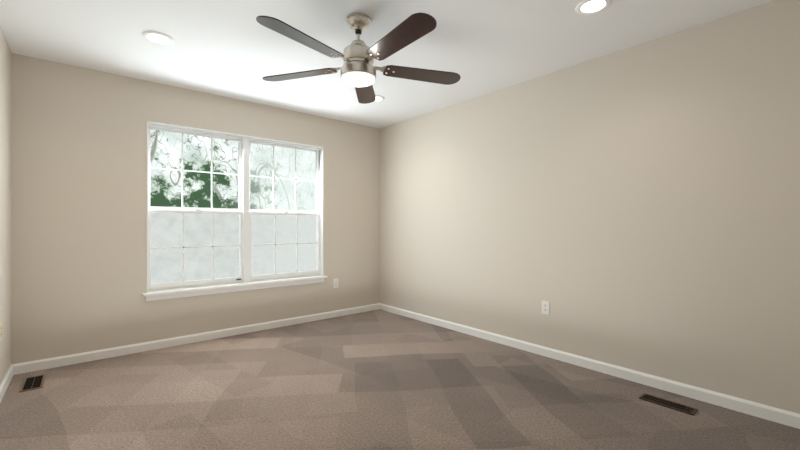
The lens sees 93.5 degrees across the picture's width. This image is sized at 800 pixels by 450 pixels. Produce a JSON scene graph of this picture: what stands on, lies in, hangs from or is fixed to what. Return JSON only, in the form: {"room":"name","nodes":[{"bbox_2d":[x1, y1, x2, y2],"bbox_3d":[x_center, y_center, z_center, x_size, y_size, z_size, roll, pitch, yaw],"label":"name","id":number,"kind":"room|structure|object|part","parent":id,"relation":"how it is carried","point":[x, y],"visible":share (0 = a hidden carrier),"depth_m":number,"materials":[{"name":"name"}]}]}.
{"room":"empty bedroom","nodes":[
{"label":"empty bedroom","id":0,"kind":"room"},
{"bbox_2d":[0,27,10,384],"bbox_3d":[-1.532,-0.085,1.032,0.160,2.470,5.020,0,0,-40],"label":"wall","id":1,"kind":"structure","parent":0,"point":[5,200],"depth_m":2.67,"materials":[{"name":"beige paint"}]},
{"bbox_2d":[0,322,1,340],"bbox_3d":[-2.650,0.710,2.496,0.009,0.116,0.072,0,0,-40],"label":"electrical outlet","id":2,"kind":"object","parent":1,"relation":"attached to","point":[0,331],"visible":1,"depth_m":2.49,"materials":[{"name":"beige plastic"}]},
{"bbox_2d":[0,364,12,401],"bbox_3d":[-1.465,1.110,1.087,0.013,0.080,4.700,0,0,-40],"label":"baseboard","id":3,"kind":"structure","parent":1,"relation":"attached to","point":[4,385],"depth_m":2.62,"materials":[{"name":"white wood"}]},
{"bbox_2d":[11,53,379,363],"bbox_3d":[-1.680,-0.085,4.079,3.530,2.470,0.160,0,0,-40],"label":"wall","id":4,"kind":"structure","parent":0,"point":[78,209],"depth_m":3.30,"materials":[{"name":"beige paint"}]},
{"bbox_2d":[12,303,379,374],"bbox_3d":[-1.625,1.110,4.013,3.530,0.080,0.013,0,0,-40],"label":"baseboard","id":5,"kind":"structure","parent":4,"relation":"attached to","point":[41,364],"depth_m":3.56,"materials":[{"name":"white wood"}]},
{"bbox_2d":[148,124,319,291],"bbox_3d":[-1.690,-0.149,4.094,1.780,1.587,0.105,0,0,-40],"label":"window","id":6,"kind":"structure","parent":4,"relation":"in","point":[166,231],"depth_m":3.99,"materials":[{"name":"white glass"}]},
{"bbox_3d":[-2.052,-0.542,3.810,0.812,0.741,0.004,0,0,-40],"label":"sash glass","id":7,"kind":"part","parent":6,"relation":"part of","materials":[{"name":"clear glass"}]},
{"bbox_3d":[-2.052,-0.538,3.810,0.860,0.786,0.032,0,0,-40],"label":"window sash up","id":8,"kind":"part","parent":6,"relation":"part of","materials":[{"name":"clear glass"}]},
{"bbox_3d":[-2.029,0.225,3.782,0.860,0.740,0.032,0,0,-40],"label":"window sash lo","id":9,"kind":"part","parent":6,"relation":"part of","materials":[{"name":"glass"}]},
{"bbox_3d":[-2.029,0.220,3.782,0.812,0.678,0.004,0,0,-40],"label":"sash glass","id":10,"kind":"part","parent":6,"relation":"part of","materials":[{"name":"clear glass"}]},
{"bbox_3d":[-1.347,-0.542,4.402,0.812,0.741,0.004,0,0,-40],"label":"sash glass","id":11,"kind":"part","parent":6,"relation":"part of","materials":[{"name":"clear glass"}]},
{"bbox_3d":[-1.347,-0.538,4.402,0.860,0.786,0.032,0,0,-40],"label":"window sash up","id":12,"kind":"part","parent":6,"relation":"part of","materials":[{"name":"clear glass"}]},
{"bbox_3d":[-1.324,0.220,4.373,0.812,0.678,0.004,0,0,-40],"label":"sash glass","id":13,"kind":"part","parent":6,"relation":"part of","materials":[{"name":"clear glass"}]},
{"bbox_3d":[-1.324,0.225,4.373,0.860,0.740,0.032,0,0,-40],"label":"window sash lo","id":14,"kind":"part","parent":6,"relation":"part of","materials":[{"name":"glass"}]},
{"bbox_2d":[146,278,323,300],"bbox_3d":[-1.622,0.670,4.013,1.814,0.052,0.016,0,0,-40],"label":"apron","id":15,"kind":"object","parent":4,"relation":"attached to","point":[197,293],"visible":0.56,"depth_m":3.88,"materials":[{"name":"white wood"}]},
{"bbox_2d":[143,275,327,295],"bbox_3d":[-1.633,0.632,4.026,1.864,0.024,0.122,0,0,-40],"label":"stool","id":16,"kind":"object","parent":4,"relation":"attached to","point":[171,291],"visible":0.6,"depth_m":3.85,"materials":[{"name":"white wood"}]},
{"bbox_2d":[147,121,323,292],"bbox_3d":[-1.650,-0.168,4.046,1.804,1.575,0.079,0,0,-40],"label":"liner","id":17,"kind":"object","parent":4,"relation":"attached to","point":[321,193],"visible":0.83,"depth_m":4.45,"materials":[{"name":"white"}]},
{"bbox_2d":[333,279,337,287],"bbox_3d":[-0.803,0.730,4.706,0.072,0.116,0.009,0,0,-40],"label":"electrical outlet","id":18,"kind":"object","parent":4,"relation":"attached to","point":[335,283],"visible":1,"depth_m":4.70,"materials":[{"name":"white plastic"}]},
{"bbox_2d":[0,0,772,128],"bbox_3d":[-0.118,-1.390,2.218,3.850,0.140,5.020,0,0,-40],"label":"ceiling","id":19,"kind":"structure","parent":0,"point":[234,49],"depth_m":2.69,"materials":[{"name":"white paint"}]},
{"bbox_2d":[142,31,174,44],"bbox_3d":[-1.702,-1.314,2.651,0.194,0.010,0.194,0,0,-40],"label":"recessed light","id":20,"kind":"object","parent":19,"relation":"in","point":[156,37],"visible":1,"depth_m":2.64,"materials":[{"name":"white"}]},
{"bbox_2d":[256,13,460,103],"bbox_3d":[-0.247,-1.115,2.373,1.373,0.411,1.340,0,0,-40],"label":"fan","id":21,"kind":"object","parent":19,"relation":"hanging from","point":[358,56],"visible":1,"depth_m":2.33,"materials":[{"name":"brown wood"}]},
{"bbox_3d":[-0.685,-1.019,2.555,0.364,0.032,0.499,0,0,-40],"label":"blade","id":22,"kind":"part","parent":21,"relation":"part of","materials":[{"name":"brown wood"}]},
{"bbox_3d":[-0.526,-1.019,2.059,0.543,0.032,0.238,0,0,-40],"label":"blade","id":23,"kind":"part","parent":21,"relation":"part of","materials":[{"name":"brown wood"}]},
{"bbox_3d":[-0.268,-0.926,2.419,0.216,0.035,0.216,0,0,-40],"label":"glass","id":24,"kind":"part","parent":21,"relation":"part of","materials":[{"name":"white glass"}]},
{"bbox_3d":[-0.267,-1.019,2.857,0.414,0.032,0.465,0,0,-40],"label":"blade","id":25,"kind":"part","parent":21,"relation":"part of","materials":[{"name":"brown wood"}]},
{"bbox_3d":[-0.010,-1.019,2.055,0.164,0.032,0.547,0,0,-40],"label":"blade","id":26,"kind":"part","parent":21,"relation":"part of","materials":[{"name":"brown wood"}]},
{"bbox_3d":[0.153,-1.019,2.553,0.528,0.032,0.295,0,0,-40],"label":"blade","id":27,"kind":"part","parent":21,"relation":"part of","materials":[{"name":"brown wood"}]},
{"bbox_2d":[374,95,384,101],"bbox_3d":[-0.257,-1.314,3.916,0.194,0.010,0.194,0,0,-40],"label":"recessed light","id":28,"kind":"object","parent":19,"relation":"in","point":[379,98],"visible":0.58,"depth_m":3.91,"materials":[{"name":"white glass"}]},
{"bbox_2d":[575,0,610,14],"bbox_3d":[1.159,-1.314,2.259,0.194,0.010,0.194,0,0,-40],"label":"recessed light","id":29,"kind":"object","parent":19,"relation":"in","point":[586,7],"visible":1,"depth_m":2.27,"materials":[{"name":"white"}]},
{"bbox_2d":[0,309,799,449],"bbox_3d":[-0.118,1.210,2.218,3.850,0.120,5.020,0,0,-40],"label":"floor","id":30,"kind":"structure","parent":0,"point":[379,379],"depth_m":2.44,"materials":[{"name":"brown carpet"}]},
{"bbox_2d":[19,374,45,392],"bbox_3d":[-2.664,1.147,2.732,0.117,0.007,0.300,0,0,-40],"label":"floor vent","id":31,"kind":"object","parent":30,"relation":"in","point":[32,383],"visible":1,"depth_m":2.72,"materials":[{"name":"brown metal"}]},
{"bbox_2d":[639,393,697,414],"bbox_3d":[1.716,1.147,2.412,0.105,0.007,0.290,0,0,-40],"label":"floor vent","id":32,"kind":"object","parent":30,"relation":"in","point":[670,404],"visible":1,"depth_m":2.41,"materials":[{"name":"brown metal"}]},
{"bbox_2d":[380,0,799,413],"bbox_3d":[1.295,-0.085,3.404,0.160,2.470,5.020,0,0,-40],"label":"wall","id":33,"kind":"structure","parent":0,"point":[636,207],"depth_m":2.78,"materials":[{"name":"beige paint"}]},
{"bbox_2d":[542,301,549,314],"bbox_3d":[1.276,0.725,3.296,0.009,0.116,0.072,0,0,-40],"label":"electrical outlet","id":34,"kind":"object","parent":33,"relation":"attached to","point":[545,307],"visible":1,"depth_m":3.29,"materials":[{"name":"white plastic"}]},
{"bbox_2d":[380,303,799,428],"bbox_3d":[1.229,1.110,3.348,0.013,0.080,4.700,0,0,-40],"label":"baseboard","id":35,"kind":"structure","parent":33,"relation":"attached to","point":[780,416],"depth_m":2.77,"materials":[{"name":"white wood"}]},
{"label":"outside","id":36,"kind":"structure","parent":0,"visible":0},
{"bbox_2d":[150,129,315,210],"bbox_3d":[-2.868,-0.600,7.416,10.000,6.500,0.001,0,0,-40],"label":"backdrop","id":37,"kind":"structure","parent":36,"point":[160,185],"depth_m":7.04,"materials":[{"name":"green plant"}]}
]}

